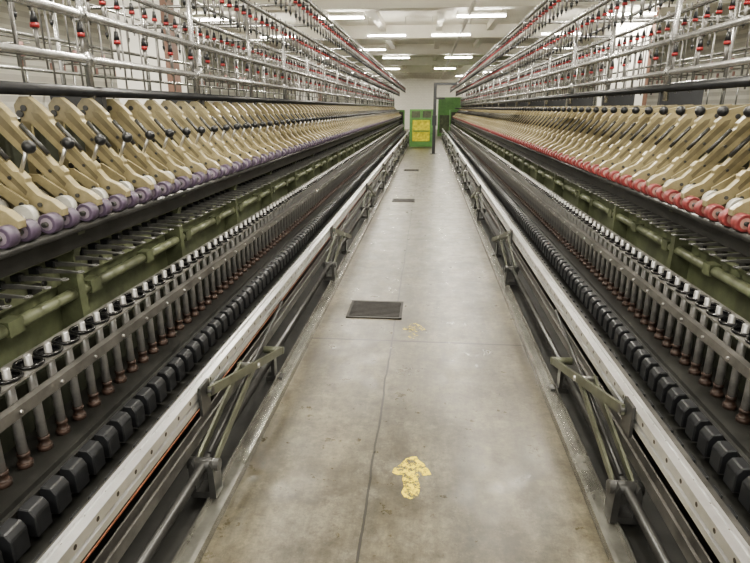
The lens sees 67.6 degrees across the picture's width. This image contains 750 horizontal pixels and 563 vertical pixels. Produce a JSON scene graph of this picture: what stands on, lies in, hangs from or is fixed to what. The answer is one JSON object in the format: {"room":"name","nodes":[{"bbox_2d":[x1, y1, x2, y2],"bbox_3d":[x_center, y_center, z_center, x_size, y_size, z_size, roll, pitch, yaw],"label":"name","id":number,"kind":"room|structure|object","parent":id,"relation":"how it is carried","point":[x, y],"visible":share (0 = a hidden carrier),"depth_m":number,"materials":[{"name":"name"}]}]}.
{"room":"textile factory","nodes":[
{"label":"textile factory","id":0,"kind":"room"},
{"bbox_2d":[0,0,294,115],"bbox_3d":[-8.074,-7.128,21.155,0.100,4.300,49.000,2,17,5],"label":"wall","id":1,"kind":"structure","parent":0,"point":[23,12],"depth_m":15.20,"materials":[{"name":"white paint"}]},
{"bbox_2d":[200,129,609,562],"bbox_3d":[1.935,-4.759,20.942,20.000,0.100,49.000,2,17,5],"label":"floor","id":2,"kind":"structure","parent":0,"point":[463,397],"depth_m":2.92,"materials":[{"name":"concrete"}]},
{"bbox_2d":[107,0,186,104],"bbox_3d":[-3.907,-3.565,9.987,1.010,4.100,0.800,2,17,5],"label":"column","id":3,"kind":"structure","parent":2,"relation":"on","point":[134,41],"depth_m":9.51,"materials":[{"name":"white paint"}]},
{"bbox_2d":[0,34,294,102],"bbox_3d":[-5.972,-4.659,15.919,2.380,2.680,32.760,2,17,5],"label":"machine","id":4,"kind":"object","parent":2,"relation":"on","point":[4,35],"visible":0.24,"depth_m":12.74,"materials":[{"name":"grey metal"}]},
{"bbox_2d":[0,0,408,562],"bbox_3d":[-0.748,-4.618,15.805,2.868,2.670,33.460,2,17,5],"label":"machine","id":5,"kind":"object","parent":2,"relation":"on","point":[169,269],"visible":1,"depth_m":2.87,"materials":[{"name":"black metal"}]},
{"bbox_2d":[294,42,321,100],"bbox_3d":[-2.665,-7.631,23.116,1.010,4.100,0.800,2,17,5],"label":"column","id":6,"kind":"structure","parent":2,"relation":"on","point":[298,54],"depth_m":22.54,"materials":[{"name":"white paint"}]},
{"bbox_2d":[346,300,403,318],"bbox_3d":[0.006,0.231,4.649,0.445,0.008,0.410,2,17,5],"label":"floor drain grate","id":7,"kind":"object","parent":2,"relation":"on","point":[358,308],"visible":1,"depth_m":4.64,"materials":[{"name":"metal"}]},
{"bbox_2d":[392,198,414,201],"bbox_3d":[0.518,-1.470,10.139,0.410,0.008,0.350,2,17,5],"label":"floor drain grate","id":8,"kind":"object","parent":2,"relation":"on","point":[393,199],"visible":1,"depth_m":10.10,"materials":[{"name":"metal"}]},
{"bbox_2d":[392,456,430,498],"bbox_3d":[0.166,0.885,2.545,0.180,0.001,0.310,2,17,5],"label":"floor arrow","id":9,"kind":"object","parent":2,"relation":"on","point":[419,463],"depth_m":2.56,"materials":[{"name":"yellow paint"}]},
{"bbox_2d":[404,169,418,170],"bbox_3d":[0.979,-2.995,15.062,0.400,0.008,0.400,2,17,5],"label":"floor drain grate","id":10,"kind":"object","parent":2,"relation":"on","point":[404,169],"visible":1,"depth_m":15.08,"materials":[{"name":"metal"}]},
{"bbox_2d":[404,323,423,338],"bbox_3d":[0.294,0.369,4.212,0.180,0.001,0.310,2,17,5],"label":"floor arrow","id":11,"kind":"object","parent":2,"relation":"on","point":[413,323],"depth_m":4.25,"materials":[{"name":"yellow paint"}]},
{"bbox_2d":[409,109,432,146],"bbox_3d":[1.994,-6.628,24.187,1.000,1.550,0.315,2,17,5],"label":"cabinet","id":12,"kind":"object","parent":2,"relation":"on","point":[421,128],"visible":0.88,"depth_m":24.07,"materials":[{"name":"green metal"}]},
{"bbox_2d":[430,83,456,153],"bbox_3d":[2.443,-5.815,20.041,0.870,2.450,0.240,2,17,5],"label":"post","id":13,"kind":"object","parent":2,"relation":"on","point":[434,116],"visible":1,"depth_m":19.95,"materials":[{"name":"black metal"}]},
{"bbox_2d":[437,97,473,135],"bbox_3d":[4.852,-9.817,33.385,2.200,2.200,1.220,2,17,5],"label":"tall cabinet","id":14,"kind":"object","parent":2,"relation":"on","point":[445,105],"visible":0.31,"depth_m":32.77,"materials":[{"name":"green metal"}]},
{"bbox_2d":[522,56,548,97],"bbox_3d":[7.645,-8.841,27.021,1.010,4.100,0.800,2,17,5],"label":"column","id":15,"kind":"structure","parent":2,"relation":"on","point":[541,94],"depth_m":26.43,"materials":[{"name":"white paint"}]},
{"bbox_2d":[440,0,749,562],"bbox_3d":[3.606,-4.502,15.430,2.868,2.670,33.460,2,17,5],"label":"machine","id":16,"kind":"object","parent":2,"relation":"on","point":[614,235],"visible":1,"depth_m":3.37,"materials":[{"name":"black metal"}]},
{"bbox_2d":[596,7,658,105],"bbox_3d":[6.475,-5.010,14.654,1.010,4.100,0.800,2,17,5],"label":"column","id":17,"kind":"structure","parent":2,"relation":"on","point":[641,100],"depth_m":14.10,"materials":[{"name":"white paint"}]},
{"bbox_2d":[551,52,749,105],"bbox_3d":[8.768,-4.264,14.647,2.380,2.680,32.760,2,17,5],"label":"machine","id":18,"kind":"object","parent":2,"relation":"on","point":[731,68],"visible":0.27,"depth_m":15.69,"materials":[{"name":"grey metal"}]},
{"bbox_2d":[108,6,749,56],"bbox_3d":[1.935,-8.962,19.640,20.000,0.100,49.000,2,17,5],"label":"ceiling","id":19,"kind":"structure","parent":0,"point":[514,16],"depth_m":17.68,"materials":[{"name":"beige paint"}]},
{"bbox_2d":[192,13,234,20],"bbox_3d":[-4.200,-6.974,14.320,1.240,0.552,0.070,2,17,5],"label":"lamp","id":20,"kind":"object","parent":19,"relation":"hanging from","point":[202,18],"visible":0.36,"depth_m":14.39,"materials":[{"name":"white paint"}]},
{"bbox_2d":[194,14,332,68],"bbox_3d":[-4.538,-8.992,20.244,0.200,0.200,49.000,2,17,5],"label":"beam","id":21,"kind":"structure","parent":19,"relation":"attached to","point":[199,15],"depth_m":18.66,"materials":[{"name":"beige paint"}]},
{"bbox_2d":[259,19,297,37],"bbox_3d":[-3.070,-8.043,17.771,1.240,0.552,0.070,2,17,5],"label":"lamp","id":22,"kind":"object","parent":19,"relation":"hanging from","point":[259,19],"visible":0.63,"depth_m":17.82,"materials":[{"name":"white paint"}]},
{"bbox_2d":[317,12,364,18],"bbox_3d":[-0.864,-6.885,14.032,1.240,0.552,0.070,2,17,5],"label":"lamp","id":23,"kind":"object","parent":19,"relation":"hanging from","point":[342,16],"visible":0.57,"depth_m":14.08,"materials":[{"name":"white paint"}]},
{"bbox_2d":[364,40,385,49],"bbox_3d":[-0.184,-9.273,21.742,1.240,0.552,0.070,2,17,5],"label":"lamp","id":24,"kind":"object","parent":19,"relation":"hanging from","point":[385,40],"visible":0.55,"depth_m":21.76,"materials":[{"name":"white paint"}]},
{"bbox_2d":[367,17,406,36],"bbox_3d":[0.366,-7.951,17.474,1.240,0.552,0.070,2,17,5],"label":"lamp","id":25,"kind":"object","parent":19,"relation":"hanging from","point":[377,34],"visible":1,"depth_m":17.52,"materials":[{"name":"white paint"}]},
{"bbox_2d":[368,11,408,73],"bbox_3d":[0.342,-8.862,19.822,0.200,0.200,49.000,2,17,5],"label":"beam","id":26,"kind":"structure","parent":19,"relation":"attached to","point":[376,16],"depth_m":17.97,"materials":[{"name":"beige paint"}]},
{"bbox_2d":[33,0,749,15],"bbox_3d":[1.341,-6.769,13.438,20.000,0.420,0.400,2,17,5],"label":"beam","id":27,"kind":"structure","parent":19,"relation":"attached to","point":[326,5],"depth_m":13.39,"materials":[{"name":"beige paint"}]},
{"bbox_2d":[252,56,597,66],"bbox_3d":[3.016,-12.250,31.133,20.000,0.420,0.400,2,17,5],"label":"beam","id":28,"kind":"structure","parent":19,"relation":"attached to","point":[389,61],"depth_m":30.97,"materials":[{"name":"beige paint"}]},
{"bbox_2d":[281,65,582,72],"bbox_3d":[3.601,-14.165,37.317,20.000,0.420,0.400,2,17,5],"label":"beam","id":29,"kind":"structure","parent":19,"relation":"attached to","point":[425,68],"depth_m":37.16,"materials":[{"name":"beige paint"}]},
{"bbox_2d":[210,42,664,56],"bbox_3d":[2.431,-10.335,24.950,20.000,0.420,0.400,2,17,5],"label":"beam","id":30,"kind":"structure","parent":19,"relation":"attached to","point":[401,49],"depth_m":24.77,"materials":[{"name":"beige paint"}]},
{"bbox_2d":[432,10,445,73],"bbox_3d":[2.234,-8.811,19.659,0.200,0.200,49.000,2,17,5],"label":"beam","id":31,"kind":"structure","parent":19,"relation":"attached to","point":[440,13],"depth_m":17.97,"materials":[{"name":"beige paint"}]},
{"bbox_2d":[434,65,455,68],"bbox_3d":[4.002,-12.459,32.027,1.240,0.552,0.070,2,17,5],"label":"lamp","id":32,"kind":"object","parent":19,"relation":"hanging from","point":[434,65],"visible":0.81,"depth_m":32.07,"materials":[{"name":"white paint"}]},
{"bbox_2d":[431,16,470,35],"bbox_3d":[2.358,-7.898,17.302,1.240,0.552,0.070,2,17,5],"label":"lamp","id":33,"kind":"object","parent":19,"relation":"hanging from","point":[465,33],"visible":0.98,"depth_m":17.35,"materials":[{"name":"white paint"}]},
{"bbox_2d":[445,55,471,57],"bbox_3d":[3.743,-10.297,25.047,1.240,0.552,0.070,2,17,5],"label":"lamp","id":34,"kind":"object","parent":19,"relation":"hanging from","point":[445,55],"visible":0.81,"depth_m":25.09,"materials":[{"name":"white paint"}]},
{"bbox_2d":[182,22,738,40],"bbox_3d":[1.891,-8.567,19.242,20.000,0.420,0.400,2,17,5],"label":"beam","id":35,"kind":"structure","parent":19,"relation":"attached to","point":[478,31],"depth_m":19.07,"materials":[{"name":"beige paint"}]},
{"bbox_2d":[456,9,506,16],"bbox_3d":[2.622,-6.792,13.731,1.240,0.552,0.070,2,17,5],"label":"lamp","id":36,"kind":"object","parent":19,"relation":"hanging from","point":[457,13],"visible":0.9,"depth_m":13.79,"materials":[{"name":"white paint"}]},
{"bbox_2d":[454,9,509,73],"bbox_3d":[3.927,-8.766,19.513,0.200,0.200,49.000,2,17,5],"label":"beam","id":37,"kind":"structure","parent":19,"relation":"attached to","point":[493,22],"depth_m":17.97,"materials":[{"name":"beige paint"}]},
{"bbox_2d":[494,8,563,58],"bbox_3d":[5.322,-8.729,19.392,0.200,0.200,49.000,2,17,5],"label":"beam","id":38,"kind":"structure","parent":19,"relation":"attached to","point":[559,8],"depth_m":16.46,"materials":[{"name":"beige paint"}]},
{"bbox_2d":[541,19,582,34],"bbox_3d":[5.694,-7.809,17.014,1.240,0.552,0.070,2,17,5],"label":"lamp","id":39,"kind":"object","parent":19,"relation":"hanging from","point":[582,19],"visible":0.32,"depth_m":17.09,"materials":[{"name":"white paint"}]},
{"bbox_2d":[515,7,685,72],"bbox_3d":[8.509,-8.643,19.117,0.200,0.200,49.000,2,17,5],"label":"beam","id":40,"kind":"structure","parent":19,"relation":"attached to","point":[663,11],"depth_m":15.96,"materials":[{"name":"beige paint"}]},
{"bbox_2d":[618,11,635,14],"bbox_3d":[6.062,-6.470,13.505,0.393,0.069,0.070,2,17,5],"label":"lamp","id":41,"kind":"object","parent":19,"relation":"hanging from","point":[628,12],"depth_m":13.49,"materials":[{"name":"white paint"}]},
{"bbox_2d":[638,7,657,14],"bbox_3d":[6.550,-6.490,13.453,0.431,0.152,0.070,2,17,5],"label":"lamp","id":42,"kind":"object","parent":19,"relation":"hanging from","point":[656,7],"depth_m":13.44,"materials":[{"name":"white paint"}]},
{"bbox_2d":[323,72,560,128],"bbox_3d":[4.146,-14.095,43.647,20.000,4.300,0.100,2,17,5],"label":"wall","id":43,"kind":"structure","parent":0,"point":[419,94],"depth_m":43.37,"materials":[{"name":"white paint"}]},
{"bbox_2d":[309,0,393,76],"bbox_3d":[-0.654,-8.525,20.021,0.097,0.097,49.000,2,17,5],"label":"pipe","id":44,"kind":"object","parent":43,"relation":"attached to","point":[312,1],"visible":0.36,"depth_m":15.82,"materials":[{"name":"silver metal"}]},
{"bbox_2d":[441,0,477,77],"bbox_3d":[2.882,-8.431,19.715,0.097,0.097,49.000,2,17,5],"label":"pipe","id":45,"kind":"object","parent":43,"relation":"attached to","point":[474,2],"visible":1,"depth_m":15.90,"materials":[{"name":"silver metal"}]},
{"bbox_2d":[561,23,749,105],"bbox_3d":[11.945,-6.593,19.427,0.100,4.300,49.000,2,17,5],"label":"wall","id":46,"kind":"structure","parent":0,"point":[743,97],"depth_m":19.89,"materials":[{"name":"white paint"}]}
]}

